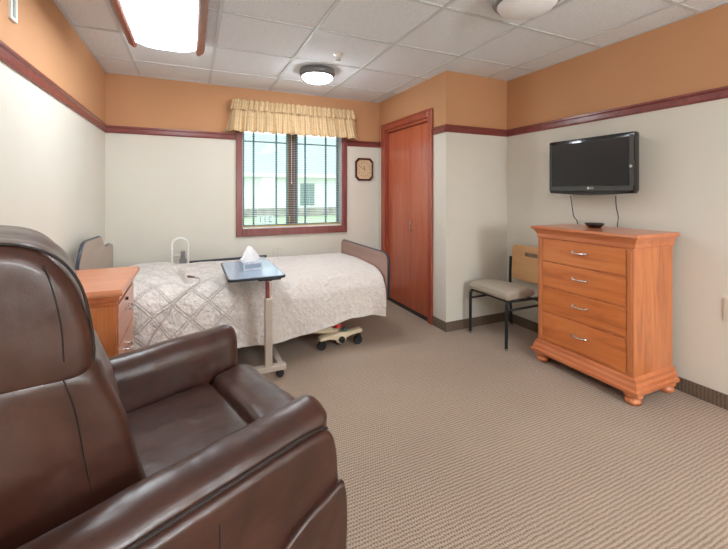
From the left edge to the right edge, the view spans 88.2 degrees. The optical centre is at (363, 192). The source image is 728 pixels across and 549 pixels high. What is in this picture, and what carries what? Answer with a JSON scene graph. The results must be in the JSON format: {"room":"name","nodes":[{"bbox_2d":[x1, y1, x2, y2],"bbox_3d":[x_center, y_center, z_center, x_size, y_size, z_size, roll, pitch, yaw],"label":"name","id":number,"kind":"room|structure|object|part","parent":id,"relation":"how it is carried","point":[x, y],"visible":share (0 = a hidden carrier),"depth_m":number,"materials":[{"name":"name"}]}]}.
{"room":"care facility","nodes":[
{"label":"care facility","id":0,"kind":"room"},
{"bbox_2d":[0,0,104,266],"bbox_3d":[-1.090,0.081,0.406,0.150,2.440,7.146,0,0,-25],"label":"wall","id":1,"kind":"structure","parent":0,"point":[52,158],"depth_m":2.19,"materials":[{"name":"paint"}]},
{"bbox_2d":[8,0,17,23],"bbox_3d":[-1.597,-0.849,1.708,0.012,0.136,0.068,0,0,-25],"label":"wall sensor","id":2,"kind":"object","parent":1,"relation":"attached to","point":[12,4],"visible":1,"depth_m":1.71,"materials":[{"name":"white plastic"}]},
{"bbox_2d":[0,40,107,132],"bbox_3d":[-1.012,-0.601,0.442,0.022,0.068,6.846,0,0,-25],"label":"trim","id":3,"kind":"structure","parent":1,"relation":"attached to","point":[8,55],"depth_m":2.04,"materials":[{"name":"brown wood"}]},
{"bbox_2d":[105,73,378,267],"bbox_3d":[-0.743,0.081,4.412,3.815,2.440,0.150,0,0,-25],"label":"wall","id":4,"kind":"structure","parent":0,"point":[159,190],"depth_m":3.85,"materials":[{"name":"paint"}]},
{"bbox_2d":[106,125,235,139],"bbox_3d":[-1.906,-0.601,3.785,1.178,0.068,0.022,0,0,-25],"label":"trim","id":5,"kind":"structure","parent":4,"relation":"attached to","point":[111,128],"depth_m":3.76,"materials":[{"name":"brown wood"}]},
{"bbox_2d":[272,248,282,256],"bbox_3d":[-0.971,0.686,4.219,0.115,0.115,0.010,0,0,-25],"label":"wall outlet","id":6,"kind":"object","parent":4,"relation":"attached to","point":[278,252],"visible":0.94,"depth_m":4.22,"materials":[{"name":"white plastic"}]},
{"bbox_2d":[225,98,356,139],"bbox_3d":[-0.752,-0.813,4.235,1.527,0.357,0.161,0,0,-25],"label":"valance","id":7,"kind":"object","parent":4,"relation":"attached to","point":[252,116],"visible":1,"depth_m":4.18,"materials":[{"name":"fabric"}]},
{"bbox_2d":[236,131,346,236],"bbox_3d":[-0.822,-0.186,4.363,1.279,1.329,0.172,0,0,-25],"label":"window","id":8,"kind":"structure","parent":4,"relation":"in","point":[341,161],"depth_m":4.36,"materials":[{"name":"brown wood"}]},
{"bbox_2d":[244,132,285,224],"bbox_3d":[-1.117,-0.198,4.263,0.469,1.115,0.012,0,0,-25],"label":"grille","id":9,"kind":"object","parent":8,"relation":"attached to","point":[253,141],"depth_m":4.30,"materials":[{"name":"green metal"}]},
{"bbox_3d":[-1.117,-0.198,4.263,0.509,1.155,0.036,0,0,-25],"label":"sash frame","id":10,"kind":"part","parent":8,"relation":"part of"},
{"bbox_2d":[243,131,339,226],"bbox_3d":[-0.805,-0.198,4.325,1.119,1.154,0.041,0,0,-25],"label":"window blind","id":11,"kind":"object","parent":8,"relation":"attached to","point":[291,157],"visible":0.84,"depth_m":4.30,"materials":[{"name":"white plastic"}]},
{"bbox_3d":[-0.807,0.373,4.330,1.119,0.012,0.022,0,0,-25],"label":"rail","id":12,"kind":"part","parent":11,"relation":"part of","materials":[{"name":"white plastic"}]},
{"bbox_3d":[-0.827,0.390,4.373,1.155,0.016,0.150,0,0,-25],"label":"sill","id":13,"kind":"part","parent":8,"relation":"part of","materials":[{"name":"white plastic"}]},
{"bbox_3d":[-0.561,-0.198,4.517,0.527,1.155,0.036,0,0,-25],"label":"sash frame","id":14,"kind":"part","parent":8,"relation":"part of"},
{"bbox_2d":[298,135,336,222],"bbox_3d":[-0.561,-0.198,4.517,0.487,1.115,0.012,0,0,-25],"label":"grille","id":15,"kind":"object","parent":8,"relation":"attached to","point":[304,144],"depth_m":4.55,"materials":[{"name":"green metal"}]},
{"bbox_2d":[347,140,378,147],"bbox_3d":[-0.005,-0.601,4.655,0.452,0.068,0.022,0,0,-25],"label":"trim","id":16,"kind":"structure","parent":4,"relation":"attached to","point":[349,142],"depth_m":4.65,"materials":[{"name":"brown wood"}]},
{"bbox_2d":[355,158,372,180],"bbox_3d":[0.004,-0.286,4.655,0.244,0.280,0.030,0,0,-25],"label":"wall clock","id":17,"kind":"object","parent":4,"relation":"attached to","point":[363,166],"visible":1,"depth_m":4.65,"materials":[{"name":"brown wood"}]},
{"bbox_2d":[53,0,727,102],"bbox_3d":[0.644,-1.186,1.200,3.965,0.106,7.146,0,0,-25],"label":"ceiling","id":18,"kind":"structure","parent":0,"point":[388,48],"depth_m":2.81,"materials":[{"name":"tile"}]},
{"bbox_2d":[110,0,208,55],"bbox_3d":[-1.196,-1.083,2.218,0.504,0.112,1.170,0,0,-25],"label":"ceiling light","id":19,"kind":"object","parent":18,"relation":"attached to","point":[171,25],"visible":1,"depth_m":2.31,"materials":[{"name":"mahogany"},{"name":"white acrylic diffuser"}]},
{"bbox_3d":[-1.400,-1.083,2.125,0.056,0.112,1.170,0,0,-25],"label":"wood rail","id":20,"kind":"part","parent":19,"relation":"part of","materials":[{"name":"brown wood"}]},
{"bbox_3d":[-0.993,-1.083,2.312,0.056,0.112,1.170,0,0,-25],"label":"wood rail","id":21,"kind":"part","parent":19,"relation":"part of","materials":[{"name":"brown wood"}]},
{"bbox_2d":[299,65,334,84],"bbox_3d":[-0.434,-1.078,3.496,0.330,0.122,0.330,0,0,-25],"label":"dome light","id":22,"kind":"object","parent":18,"relation":"attached to","point":[313,74],"visible":1,"depth_m":3.39,"materials":[{"name":"white glass"}]},
{"bbox_3d":[-0.434,-1.048,3.496,0.284,0.062,0.284,0,0,-25],"label":"lamp shade","id":23,"kind":"part","parent":22,"relation":"part of","materials":[{"name":"white glass"}]},
{"bbox_2d":[333,52,342,60],"bbox_3d":[-0.213,-1.113,3.089,0.080,0.053,0.080,0,0,-25],"label":"sprinkler","id":24,"kind":"object","parent":18,"relation":"attached to","point":[337,54],"visible":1,"depth_m":3.08,"materials":[{"name":"white plastic"}]},
{"bbox_2d":[492,0,560,19],"bbox_3d":[0.929,-1.078,2.140,0.380,0.122,0.380,0,0,-25],"label":"dome light","id":25,"kind":"object","parent":18,"relation":"attached to","point":[508,9],"visible":1,"depth_m":2.11,"materials":[{"name":"white glass"}]},
{"bbox_2d":[379,71,454,321],"bbox_3d":[0.527,0.081,4.156,0.100,2.440,1.373,0,0,-25],"label":"wall","id":26,"kind":"structure","parent":0,"point":[437,93],"depth_m":3.60,"materials":[{"name":"paint"}]},
{"bbox_2d":[381,108,432,324],"bbox_3d":[0.487,0.234,4.199,0.116,2.135,1.078,0,0,-25],"label":"door","id":27,"kind":"structure","parent":26,"relation":"in","point":[406,142],"depth_m":4.17,"materials":[{"name":"brown wood"}]},
{"bbox_3d":[0.422,0.280,4.391,0.035,2.006,0.492,0,0,-25],"label":"panel","id":28,"kind":"part","parent":27,"relation":"part of","materials":[{"name":"brown wood"}]},
{"bbox_3d":[0.609,0.280,3.982,0.035,2.006,0.400,0,0,-25],"label":"panel","id":29,"kind":"part","parent":27,"relation":"part of","materials":[{"name":"brown wood"}]},
{"bbox_2d":[431,124,447,134],"bbox_3d":[0.719,-0.601,3.589,0.022,0.068,0.226,0,0,-25],"label":"trim","id":30,"kind":"structure","parent":26,"relation":"attached to","point":[438,129],"depth_m":3.58,"materials":[{"name":"brown wood"}]},
{"bbox_2d":[433,316,446,331],"bbox_3d":[0.722,1.256,3.597,0.010,0.089,0.214,0,0,-25],"label":"baseboard","id":31,"kind":"structure","parent":26,"relation":"attached to","point":[437,322],"depth_m":3.58,"materials":[{"name":"rubber"}]},
{"bbox_2d":[455,72,506,320],"bbox_3d":[1.137,0.081,3.735,0.659,2.440,0.100,0,0,-25],"label":"wall","id":32,"kind":"structure","parent":0,"point":[480,160],"depth_m":3.68,"materials":[{"name":"paint"}]},
{"bbox_2d":[444,124,506,136],"bbox_3d":[1.107,-0.601,3.654,0.781,0.068,0.022,0,0,-25],"label":"trim","id":33,"kind":"structure","parent":32,"relation":"attached to","point":[451,128],"depth_m":3.64,"materials":[{"name":"brown wood"}]},
{"bbox_2d":[447,312,504,331],"bbox_3d":[1.114,1.256,3.664,0.759,0.089,0.010,0,0,-25],"label":"baseboard","id":34,"kind":"structure","parent":32,"relation":"attached to","point":[498,317],"depth_m":3.65,"materials":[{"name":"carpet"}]},
{"bbox_2d":[237,299,727,548],"bbox_3d":[0.644,1.351,1.200,3.965,0.100,7.146,0,0,-25],"label":"floor","id":35,"kind":"structure","parent":0,"point":[456,439],"depth_m":1.94,"materials":[{"name":"carpet"}]},
{"bbox_2d":[76,266,139,357],"bbox_3d":[-1.523,0.891,2.077,0.430,0.820,0.673,0,0,-25],"label":"nightstand","id":36,"kind":"object","parent":35,"relation":"on","point":[109,291],"visible":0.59,"depth_m":1.93,"materials":[{"name":"brown wood"}]},
{"bbox_3d":[-1.532,0.541,2.073,0.410,0.050,0.647,0,0,-25],"label":"cornice","id":37,"kind":"part","parent":36,"relation":"part of","materials":[{"name":"brown wood"}]},
{"bbox_3d":[-1.366,0.679,2.149,0.016,0.213,0.535,0,0,-25],"label":"drawer","id":38,"kind":"part","parent":36,"relation":"part of","materials":[{"name":"brown wood"}]},
{"bbox_3d":[-1.366,0.903,2.149,0.016,0.215,0.535,0,0,-25],"label":"drawer","id":39,"kind":"part","parent":36,"relation":"part of","materials":[{"name":"brown wood"}]},
{"bbox_3d":[-1.342,0.654,2.157,0.035,0.017,0.118,0,0,-25],"label":"handle","id":40,"kind":"part","parent":36,"relation":"part of","materials":[{"name":"silver metal"}]},
{"bbox_3d":[-1.342,0.878,2.157,0.035,0.017,0.118,0,0,-25],"label":"handle","id":41,"kind":"part","parent":36,"relation":"part of","materials":[{"name":"silver metal"}]},
{"bbox_2d":[0,225,347,548],"bbox_3d":[-0.653,0.682,1.111,1.004,1.198,1.111,0,0,40],"label":"recliner","id":42,"kind":"object","parent":35,"relation":"on","point":[174,443],"visible":1,"depth_m":0.81,"materials":[{"name":"brown leather"}]},
{"bbox_2d":[0,328,145,548],"bbox_3d":[-0.820,0.581,0.925,0.562,0.506,0.500,0,0,40],"label":"lumbar cushion","id":43,"kind":"object","parent":42,"relation":"on","point":[68,444],"depth_m":0.75,"materials":[{"name":"brown leather"}]},
{"bbox_3d":[-0.389,0.765,0.842,0.172,0.329,0.786,0,0,40],"label":"arm","id":44,"kind":"part","parent":42,"relation":"part of","materials":[{"name":"brown leather"}]},
{"bbox_3d":[-0.860,0.765,1.434,0.172,0.329,0.813,0,0,40],"label":"arm","id":45,"kind":"part","parent":42,"relation":"part of","materials":[{"name":"brown leather"}]},
{"bbox_2d":[127,383,248,476],"bbox_3d":[-0.582,0.843,1.186,0.604,0.150,0.523,0,0,40],"label":"seat cushion","id":46,"kind":"object","parent":42,"relation":"on","point":[168,426],"depth_m":1.27,"materials":[{"name":"brown leather"}]},
{"bbox_3d":[-0.377,0.940,0.808,0.131,0.630,0.848,0,0,40],"label":"panel","id":47,"kind":"part","parent":42,"relation":"part of","materials":[{"name":"brown leather"}]},
{"bbox_2d":[75,236,389,350],"bbox_3d":[-1.038,0.811,3.358,2.250,0.979,1.193,0,0,-25],"label":"hospital bed","id":48,"kind":"object","parent":35,"relation":"on","point":[92,253],"visible":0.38,"depth_m":3.21,"materials":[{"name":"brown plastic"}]},
{"bbox_3d":[-2.036,0.661,2.868,0.022,0.679,1.132,0,0,-25],"label":"edge trim","id":49,"kind":"part","parent":48,"relation":"part of","materials":[{"name":"grey plastic"}]},
{"bbox_3d":[-2.036,0.667,2.868,0.027,0.668,1.110,0,0,-25],"label":"headboard","id":50,"kind":"part","parent":48,"relation":"part of","materials":[{"name":"beige laminate"}]},
{"bbox_3d":[-1.770,0.654,3.611,0.164,0.453,0.021,0,0,-25],"label":"assist handle","id":51,"kind":"part","parent":48,"relation":"part of","materials":[{"name":"white plastic"}]},
{"bbox_2d":[129,253,385,349],"bbox_3d":[-1.011,0.885,3.325,2.160,0.522,1.173,0,0,-25],"label":"bedspread","id":52,"kind":"object","parent":48,"relation":"on","point":[317,292],"visible":0.69,"depth_m":2.92,"materials":[{"name":"fabric"}]},
{"bbox_2d":[148,275,200,345],"bbox_3d":[-1.321,0.964,2.661,0.165,0.663,0.413,0,0,16],"label":"cord","id":53,"kind":"object","parent":52,"relation":"on","point":[188,276],"visible":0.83,"depth_m":2.56,"materials":[{"name":"white plastic"}]},
{"bbox_3d":[-0.453,1.072,3.102,0.578,0.254,0.070,0,0,-25],"label":"lift arm","id":54,"kind":"part","parent":48,"relation":"part of","materials":[{"name":"beige paint"}]},
{"bbox_3d":[-0.017,0.735,3.800,0.026,0.392,1.115,0,0,-25],"label":"footboard","id":55,"kind":"part","parent":48,"relation":"part of","materials":[{"name":"brown wood"}]},
{"bbox_3d":[-0.017,0.730,3.800,0.022,0.403,1.137,0,0,-25],"label":"edge trim","id":56,"kind":"part","parent":48,"relation":"part of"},
{"bbox_2d":[221,259,285,376],"bbox_3d":[-0.886,0.928,2.861,0.442,0.746,0.900,0,0,-25],"label":"table","id":57,"kind":"object","parent":35,"relation":"on","point":[269,272],"visible":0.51,"depth_m":2.60,"materials":[{"name":"plastic"}]},
{"bbox_2d":[239,246,264,270],"bbox_3d":[-0.813,0.471,2.731,0.186,0.169,0.111,0,0,-35],"label":"tissue box","id":58,"kind":"object","parent":57,"relation":"on","point":[250,260],"visible":1,"depth_m":2.69,"materials":[{"name":"white paper"}]},
{"bbox_3d":[-0.825,0.524,2.720,0.124,0.050,0.106,0,0,-35],"label":"printed panel","id":59,"kind":"part","parent":58,"relation":"part of","materials":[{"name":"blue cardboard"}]},
{"bbox_3d":[-0.747,1.228,3.015,0.040,0.025,0.735,0,0,-25],"label":"leg","id":60,"kind":"part","parent":57,"relation":"part of","materials":[{"name":"beige metal"}]},
{"bbox_2d":[469,244,537,350],"bbox_3d":[1.319,0.899,3.391,0.545,0.803,0.490,0,0,-25],"label":"chair","id":61,"kind":"object","parent":35,"relation":"on","point":[521,266],"visible":0.85,"depth_m":3.41,"materials":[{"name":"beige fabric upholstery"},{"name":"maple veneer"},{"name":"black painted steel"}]},
{"bbox_3d":[1.018,1.092,3.506,0.092,0.407,0.026,0,0,-25],"label":"leg","id":62,"kind":"part","parent":61,"relation":"part of","materials":[{"name":"black metal"}]},
{"bbox_3d":[1.124,0.913,3.313,0.021,0.021,0.440,0,0,-25],"label":"cross rail","id":63,"kind":"part","parent":61,"relation":"part of","materials":[{"name":"black metal"}]},
{"bbox_3d":[1.223,0.854,3.353,0.330,0.087,0.471,0,0,-25],"label":"seat","id":64,"kind":"part","parent":61,"relation":"part of","materials":[{"name":"beige fabric"}]},
{"bbox_3d":[1.201,1.092,3.106,0.092,0.407,0.026,0,0,-25],"label":"leg","id":65,"kind":"part","parent":61,"relation":"part of","materials":[{"name":"black metal"}]},
{"bbox_3d":[1.449,0.961,3.703,0.047,0.671,0.026,0,0,-25],"label":"leg","id":66,"kind":"part","parent":61,"relation":"part of","materials":[{"name":"black metal"}]},
{"bbox_3d":[1.400,0.939,3.197,0.494,0.095,0.024,0,0,-25],"label":"rail","id":67,"kind":"part","parent":61,"relation":"part of","materials":[{"name":"black metal"}]},
{"bbox_3d":[1.532,0.660,3.447,0.044,0.325,0.415,0,0,-25],"label":"backrest","id":68,"kind":"part","parent":61,"relation":"part of","materials":[{"name":"brown wood"}]},
{"bbox_2d":[531,224,679,405],"bbox_3d":[1.676,0.779,2.685,0.466,1.043,0.778,0,0,-25],"label":"dresser","id":69,"kind":"object","parent":35,"relation":"on","point":[605,294],"visible":1,"depth_m":2.44,"materials":[{"name":"brown wood"}]},
{"bbox_3d":[1.480,0.420,2.596,0.035,0.017,0.122,0,0,-25],"label":"handle","id":70,"kind":"part","parent":69,"relation":"part of","materials":[{"name":"silver metal"}]},
{"bbox_3d":[1.480,0.605,2.596,0.035,0.017,0.122,0,0,-25],"label":"handle","id":71,"kind":"part","parent":69,"relation":"part of","materials":[{"name":"silver metal"}]},
{"bbox_3d":[1.480,0.796,2.596,0.035,0.017,0.122,0,0,-25],"label":"handle","id":72,"kind":"part","parent":69,"relation":"part of","materials":[{"name":"silver metal"}]},
{"bbox_3d":[1.480,1.002,2.596,0.035,0.017,0.122,0,0,-25],"label":"handle","id":73,"kind":"part","parent":69,"relation":"part of","materials":[{"name":"silver metal"}]},
{"bbox_3d":[1.505,0.435,2.606,0.019,0.166,0.606,0,0,-25],"label":"drawer","id":74,"kind":"part","parent":69,"relation":"part of","materials":[{"name":"brown wood"}]},
{"bbox_3d":[1.505,0.620,2.606,0.019,0.182,0.606,0,0,-25],"label":"drawer","id":75,"kind":"part","parent":69,"relation":"part of","materials":[{"name":"brown wood"}]},
{"bbox_3d":[1.505,0.811,2.606,0.019,0.179,0.606,0,0,-25],"label":"drawer","id":76,"kind":"part","parent":69,"relation":"part of","materials":[{"name":"brown wood"}]},
{"bbox_3d":[1.505,1.016,2.606,0.019,0.209,0.606,0,0,-25],"label":"drawer","id":77,"kind":"part","parent":69,"relation":"part of","materials":[{"name":"brown wood"}]},
{"bbox_2d":[584,222,604,227],"bbox_3d":[1.688,0.241,2.752,0.132,0.034,0.132,0,0,-25],"label":"dish","id":78,"kind":"object","parent":69,"relation":"on","point":[588,224],"visible":0.99,"depth_m":2.72,"materials":[{"name":"black plastic"}]},
{"bbox_3d":[1.678,0.315,2.685,0.438,0.063,0.752,0,0,-25],"label":"cornice","id":79,"kind":"part","parent":69,"relation":"part of","materials":[{"name":"brown wood"}]},
{"bbox_2d":[507,3,727,394],"bbox_3d":[2.664,0.081,1.369,0.150,2.440,5.773,0,0,-25],"label":"wall","id":80,"kind":"structure","parent":0,"point":[683,150],"depth_m":2.56,"materials":[{"name":"paint"}]},
{"bbox_2d":[549,131,638,194],"bbox_3d":[1.783,-0.201,2.906,0.173,0.440,0.678,0,0,-25],"label":"television","id":81,"kind":"object","parent":80,"relation":"attached to","point":[605,164],"visible":1,"depth_m":2.81,"materials":[{"name":"black plastic"}]},
{"bbox_2d":[615,196,618,226],"bbox_3d":[1.869,0.213,2.769,0.019,0.376,0.151,0,0,38],"label":"cable","id":82,"kind":"object","parent":81,"relation":"hanging from","point":[615,196],"visible":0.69,"depth_m":2.72,"materials":[{"name":"grey plastic"}]},
{"bbox_2d":[507,86,727,136],"bbox_3d":[2.586,-0.601,1.333,0.022,0.068,5.473,0,0,-25],"label":"trim","id":83,"kind":"structure","parent":80,"relation":"attached to","point":[721,92],"depth_m":2.73,"materials":[{"name":"brown wood"}]},
{"bbox_2d":[508,312,727,409],"bbox_3d":[2.594,1.256,1.331,0.010,0.089,5.463,0,0,-25],"label":"baseboard","id":84,"kind":"structure","parent":80,"relation":"attached to","point":[714,397],"depth_m":2.39,"materials":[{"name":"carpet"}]},
{"bbox_2d":[724,298,727,321],"bbox_3d":[2.184,0.703,2.225,0.010,0.140,0.080,0,0,-25],"label":"wall outlet","id":85,"kind":"object","parent":80,"relation":"attached to","point":[725,299],"visible":1,"depth_m":2.25,"materials":[{"name":"white plastic"}]},
{"label":"outside","id":86,"kind":"structure","parent":0,"visible":0},
{"bbox_2d":[244,215,335,224],"bbox_3d":[2.517,1.551,36.564,85.000,0.200,55.594,0,0,-25],"label":"lawn","id":87,"kind":"structure","parent":86,"point":[249,221],"depth_m":20.18,"materials":[{"name":"green plant"}]},
{"bbox_2d":[244,133,335,216],"bbox_3d":[-2.107,-1.324,28.645,49.200,5.550,9.550,0,0,-25],"label":"neighbouring building","id":88,"kind":"structure","parent":87,"relation":"on","point":[312,191],"depth_m":23.37,"materials":[{"name":"white"}]},
{"bbox_2d":[310,184,313,204],"bbox_3d":[-3.249,0.121,23.449,0.300,1.360,0.070,0,0,-25],"label":"shutter","id":89,"kind":"object","parent":88,"relation":"hanging from","point":[311,185],"depth_m":23.40,"materials":[{"name":"green"}]}
]}

